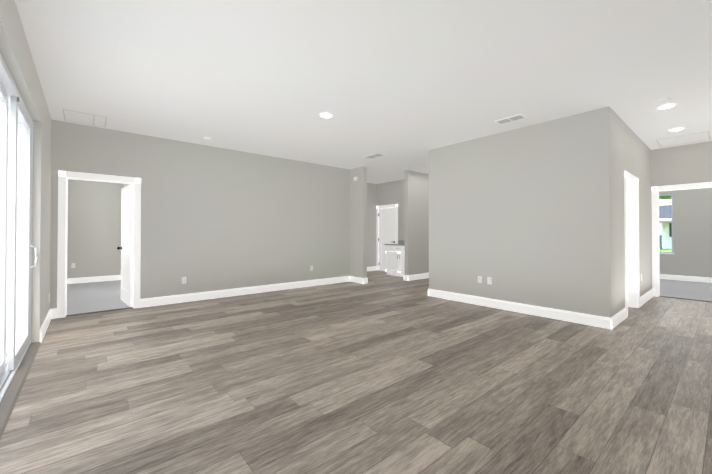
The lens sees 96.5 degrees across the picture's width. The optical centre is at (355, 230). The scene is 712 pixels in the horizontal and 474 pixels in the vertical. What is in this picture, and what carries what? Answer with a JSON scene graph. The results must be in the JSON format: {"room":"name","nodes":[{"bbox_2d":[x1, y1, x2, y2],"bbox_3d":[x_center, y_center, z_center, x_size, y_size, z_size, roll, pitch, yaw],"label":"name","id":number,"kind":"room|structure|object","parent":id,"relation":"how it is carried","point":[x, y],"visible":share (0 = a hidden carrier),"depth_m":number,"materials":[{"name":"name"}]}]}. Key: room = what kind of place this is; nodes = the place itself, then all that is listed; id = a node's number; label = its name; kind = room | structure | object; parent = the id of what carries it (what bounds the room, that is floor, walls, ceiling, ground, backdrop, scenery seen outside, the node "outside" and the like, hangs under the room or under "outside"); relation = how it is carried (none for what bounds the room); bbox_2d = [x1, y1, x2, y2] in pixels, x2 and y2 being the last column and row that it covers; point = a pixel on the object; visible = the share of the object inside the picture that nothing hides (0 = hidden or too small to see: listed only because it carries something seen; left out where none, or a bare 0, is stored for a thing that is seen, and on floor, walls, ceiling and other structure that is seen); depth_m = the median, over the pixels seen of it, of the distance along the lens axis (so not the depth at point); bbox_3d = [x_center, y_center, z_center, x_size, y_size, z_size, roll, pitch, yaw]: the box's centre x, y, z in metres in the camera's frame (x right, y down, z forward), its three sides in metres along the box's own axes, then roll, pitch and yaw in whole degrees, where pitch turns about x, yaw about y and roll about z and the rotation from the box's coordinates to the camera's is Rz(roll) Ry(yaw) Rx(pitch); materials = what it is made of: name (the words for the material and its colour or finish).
{"room":"empty living room","nodes":[
{"label":"empty living room","id":0,"kind":"room"},
{"bbox_2d":[0,0,51,342],"bbox_3d":[-3.493,-0.174,3.346,0.220,2.840,11.220,0,-1,-40],"label":"wall","id":1,"kind":"structure","parent":0,"point":[15,53],"depth_m":3.51,"materials":[{"name":"paint"}]},
{"bbox_2d":[0,54,36,401],"bbox_3d":[-2.407,0.009,2.075,0.168,2.450,3.660,0,-1,-40],"label":"sliding door","id":2,"kind":"structure","parent":1,"relation":"in","point":[20,231],"depth_m":2.75,"materials":[{"name":"white glass"}]},
{"bbox_2d":[0,342,40,439],"bbox_3d":[-2.351,1.226,2.111,0.085,0.016,3.640,0,-1,-40],"label":"trim","id":3,"kind":"structure","parent":1,"relation":"attached to","point":[9,399],"depth_m":2.49,"materials":[{"name":"brown"}]},
{"bbox_2d":[67,179,122,278],"bbox_3d":[-4.916,-0.115,9.360,5.820,2.840,0.200,0,-1,-40],"label":"wall","id":4,"kind":"structure","parent":0,"point":[94,228],"depth_m":7.88,"materials":[{"name":"paint"}]},
{"bbox_2d":[50,120,349,308],"bbox_3d":[-2.332,-0.144,6.307,5.820,2.840,0.120,0,-1,-40],"label":"wall","id":5,"kind":"structure","parent":0,"point":[214,218],"depth_m":5.97,"materials":[{"name":"paint"}]},
{"bbox_2d":[57,170,140,317],"bbox_3d":[-3.950,0.202,4.934,0.990,2.120,0.156,0,-1,-40],"label":"door frame","id":6,"kind":"structure","parent":5,"relation":"attached to","point":[64,177],"depth_m":4.68,"materials":[{"name":"white wood"}]},
{"bbox_2d":[66,307,132,315],"bbox_3d":[-3.946,1.254,4.919,0.810,0.016,0.040,0,-1,-40],"label":"trim","id":7,"kind":"structure","parent":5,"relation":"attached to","point":[132,307],"depth_m":4.88,"materials":[{"name":"silver metal"}]},
{"bbox_2d":[117,184,132,306],"bbox_3d":[-3.994,0.248,5.492,0.177,2.014,0.807,0,-1,-40],"label":"bedroom door","id":8,"kind":"structure","parent":5,"relation":"in","point":[126,235],"depth_m":5.44,"materials":[{"name":"white wood"}]},
{"bbox_2d":[39,266,711,341],"bbox_3d":[1.641,1.210,6.709,11.980,0.140,12.300,0,-1,-40],"label":"baseboard","id":9,"kind":"structure","parent":5,"relation":"attached to","point":[614,321],"depth_m":5.62,"materials":[{"name":"white wood"}]},
{"bbox_2d":[0,270,711,473],"bbox_3d":[1.601,1.330,6.739,12.400,0.100,12.600,0,-1,-40],"label":"floor","id":10,"kind":"structure","parent":0,"point":[381,372],"depth_m":2.47,"materials":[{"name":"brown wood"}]},
{"bbox_2d":[67,280,129,314],"bbox_3d":[-3.554,1.284,7.814,5.480,0.012,3.900,0,-1,-40],"label":"carpet floor","id":11,"kind":"structure","parent":10,"relation":"on","point":[92,296],"depth_m":5.96,"materials":[{"name":"grey carpet"}]},
{"bbox_2d":[384,240,403,276],"bbox_3d":[1.417,0.800,9.100,0.632,1.005,1.107,0,-1,-40],"label":"base cabinet","id":12,"kind":"object","parent":10,"relation":"on","point":[394,259],"visible":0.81,"depth_m":9.05,"materials":[{"name":"white wood"}]},
{"bbox_2d":[660,279,711,300],"bbox_3d":[7.369,1.274,6.775,3.150,0.012,5.000,0,-1,-40],"label":"floor carpet","id":13,"kind":"object","parent":10,"relation":"on","point":[688,289],"visible":0.33,"depth_m":6.81,"materials":[{"name":"grey carpet"}]},
{"bbox_2d":[350,166,366,277],"bbox_3d":[-0.402,-0.124,8.439,0.120,2.840,1.920,0,-1,-40],"label":"wall","id":14,"kind":"structure","parent":0,"point":[358,227],"depth_m":7.79,"materials":[{"name":"paint"}]},
{"bbox_2d":[15,0,711,183],"bbox_3d":[1.601,-1.620,6.768,12.400,0.120,12.600,0,-1,-40],"label":"ceiling","id":15,"kind":"structure","parent":0,"point":[403,85],"depth_m":3.15,"materials":[{"name":"paint"}]},
{"bbox_2d":[62,109,106,126],"bbox_3d":[-3.837,-1.580,4.509,0.460,0.004,0.560,0,-1,-40],"label":"ceiling vent","id":16,"kind":"object","parent":15,"relation":"attached to","point":[83,118],"visible":1,"depth_m":4.49,"materials":[{"name":"white metal"}]},
{"bbox_2d":[203,137,211,140],"bbox_3d":[-2.541,-1.553,5.423,0.140,0.040,0.140,0,-1,-40],"label":"smoke detector","id":17,"kind":"object","parent":15,"relation":"attached to","point":[207,139],"visible":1,"depth_m":5.38,"materials":[{"name":"white plastic"}]},
{"bbox_2d":[319,112,332,117],"bbox_3d":[-0.409,-1.577,4.359,0.196,0.014,0.196,0,-1,-40],"label":"recessed light","id":18,"kind":"object","parent":15,"relation":"in","point":[326,115],"visible":0.98,"depth_m":4.34,"materials":[{"name":"white"}]},
{"bbox_2d":[364,153,384,158],"bbox_3d":[0.385,-1.555,6.656,0.240,0.012,0.440,0,-1,-40],"label":"ceiling vent","id":19,"kind":"object","parent":15,"relation":"in","point":[375,155],"visible":1,"depth_m":6.62,"materials":[{"name":"white metal"}]},
{"bbox_2d":[494,114,526,124],"bbox_3d":[2.194,-1.576,4.519,0.200,0.012,0.380,0,-1,-40],"label":"ceiling vent","id":20,"kind":"object","parent":15,"relation":"in","point":[511,119],"visible":1,"depth_m":4.50,"materials":[{"name":"white metal"}]},
{"bbox_2d":[656,97,671,103],"bbox_3d":[3.736,-1.569,3.858,0.140,0.040,0.140,0,-1,-40],"label":"smoke detector","id":21,"kind":"object","parent":15,"relation":"attached to","point":[663,100],"visible":0.98,"depth_m":3.83,"materials":[{"name":"white plastic"}]},
{"bbox_2d":[656,103,677,108],"bbox_3d":[3.957,-1.580,4.046,0.196,0.014,0.196,0,-1,-40],"label":"recessed light","id":22,"kind":"object","parent":15,"relation":"in","point":[667,105],"visible":0.98,"depth_m":4.04,"materials":[{"name":"white"}]},
{"bbox_2d":[668,127,685,131],"bbox_3d":[4.990,-1.571,4.946,0.196,0.014,0.196,0,-1,-40],"label":"recessed light","id":23,"kind":"object","parent":15,"relation":"in","point":[676,129],"visible":1,"depth_m":4.93,"materials":[{"name":"white"}]},
{"bbox_2d":[656,131,710,146],"bbox_3d":[5.676,-1.570,5.514,0.700,0.004,0.620,0,-1,-40],"label":"vent","id":24,"kind":"object","parent":15,"relation":"attached to","point":[685,139],"visible":1,"depth_m":5.49,"materials":[{"name":"white metal"}]},
{"bbox_2d":[367,183,376,266],"bbox_3d":[-0.098,-0.110,9.875,2.200,2.840,0.120,0,-1,-40],"label":"wall","id":25,"kind":"structure","parent":0,"point":[371,224],"depth_m":10.32,"materials":[{"name":"paint"}]},
{"bbox_2d":[377,180,403,239],"bbox_3d":[1.439,-0.112,9.669,0.120,2.840,2.180,0,-1,-40],"label":"wall","id":26,"kind":"structure","parent":0,"point":[390,193],"depth_m":9.84,"materials":[{"name":"paint"}]},
{"bbox_2d":[378,207,395,270],"bbox_3d":[0.999,0.294,10.124,0.141,2.014,0.761,0,-1,-40],"label":"door","id":27,"kind":"structure","parent":26,"relation":"in","point":[387,225],"depth_m":10.18,"materials":[{"name":"white wood"}]},
{"bbox_2d":[377,204,397,270],"bbox_3d":[1.032,0.253,10.146,0.156,2.120,0.940,0,-1,-40],"label":"door frame","id":28,"kind":"structure","parent":26,"relation":"attached to","point":[387,206],"depth_m":10.31,"materials":[{"name":"white wood"}]},
{"bbox_2d":[404,170,428,274],"bbox_3d":[1.677,-0.123,8.521,1.000,2.840,0.120,0,-1,-40],"label":"wall","id":29,"kind":"structure","parent":0,"point":[416,222],"depth_m":8.37,"materials":[{"name":"paint"}]},
{"bbox_2d":[429,106,612,317],"bbox_3d":[2.373,-0.156,5.161,0.120,2.840,2.810,0,-1,-40],"label":"wall","id":30,"kind":"structure","parent":0,"point":[522,215],"depth_m":4.78,"materials":[{"name":"paint"}]},
{"bbox_2d":[487,277,491,284],"bbox_3d":[2.204,0.835,5.251,0.010,0.115,0.070,0,-1,-40],"label":"electrical outlet","id":31,"kind":"object","parent":30,"relation":"attached to","point":[489,280],"visible":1,"depth_m":5.25,"materials":[{"name":"white plastic"}]},
{"bbox_2d":[611,109,651,315],"bbox_3d":[4.543,-0.155,5.236,3.290,2.840,0.120,0,-1,-40],"label":"wall","id":32,"kind":"structure","parent":0,"point":[631,151],"depth_m":4.65,"materials":[{"name":"paint"}]},
{"bbox_2d":[624,171,639,316],"bbox_3d":[4.231,0.202,4.967,0.990,2.120,0.156,0,-1,-40],"label":"door frame","id":33,"kind":"structure","parent":32,"relation":"attached to","point":[631,213],"depth_m":5.20,"materials":[{"name":"white wood"}]},
{"bbox_2d":[651,141,711,206],"bbox_3d":[6.186,-0.150,5.748,0.120,2.840,1.220,0,-1,-40],"label":"wall","id":34,"kind":"structure","parent":0,"point":[684,164],"depth_m":5.86,"materials":[{"name":"paint"}]},
{"bbox_2d":[652,182,711,296],"bbox_3d":[6.117,0.211,5.827,0.156,2.120,0.995,0,-1,-40],"label":"door frame","id":35,"kind":"structure","parent":34,"relation":"attached to","point":[655,247],"depth_m":6.11,"materials":[{"name":"white wood"}]},
{"bbox_2d":[660,296,711,301],"bbox_3d":[6.113,1.263,5.813,0.040,0.016,0.815,0,-1,-40],"label":"trim","id":36,"kind":"structure","parent":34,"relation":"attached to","point":[660,296],"depth_m":5.85,"materials":[{"name":"silver metal"}]},
{"bbox_2d":[659,188,711,277],"bbox_3d":[8.615,-0.129,7.909,0.200,2.840,5.300,0,-1,-40],"label":"wall","id":37,"kind":"structure","parent":0,"point":[692,228],"depth_m":7.98,"materials":[{"name":"paint"}]},
{"bbox_2d":[659,194,674,253],"bbox_3d":[8.133,-0.169,8.386,0.140,1.570,0.390,0,-1,-40],"label":"window","id":38,"kind":"structure","parent":37,"relation":"in","point":[671,222],"depth_m":8.32,"materials":[{"name":"clear glass"}]},
{"label":"outside","id":39,"kind":"structure","parent":0,"visible":0},
{"bbox_3d":[15.967,1.620,19.947,110.000,0.180,90.000,0,-1,-40],"label":"lawn","id":40,"kind":"structure","parent":39,"visible":0},
{"bbox_2d":[0,102,9,305],"bbox_3d":[-3.412,-0.716,1.599,1.880,4.110,9.000,0,-1,-40],"label":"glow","id":41,"kind":"object","parent":40,"relation":"on","point":[8,199],"depth_m":5.38,"materials":[{"name":"white"}]},
{"bbox_2d":[6,307,7,352],"bbox_3d":[-3.393,1.294,1.595,1.870,0.090,8.940,0,-1,-40],"label":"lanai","id":42,"kind":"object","parent":40,"relation":"on","point":[6,329],"depth_m":4.08,"materials":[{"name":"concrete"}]},
{"bbox_2d":[659,235,661,249],"bbox_3d":[24.271,0.981,25.674,0.747,1.190,0.660,0,-1,-40],"label":"bin","id":43,"kind":"object","parent":40,"relation":"on","point":[660,241],"depth_m":25.29,"materials":[{"name":"green"}]},
{"bbox_2d":[659,195,670,199],"bbox_3d":[16.558,-1.487,17.615,3.342,5.967,2.996,0,-1,-40],"label":"tree","id":44,"kind":"object","parent":40,"relation":"on","point":[664,197],"depth_m":16.63,"materials":[{"name":"green plant"}]},
{"bbox_2d":[659,205,671,248],"bbox_3d":[29.844,-0.408,30.405,12.530,4.060,21.200,0,-1,-40],"label":"house","id":45,"kind":"structure","parent":40,"relation":"on","point":[665,233],"depth_m":27.35,"materials":[{"name":"white"}]}
]}

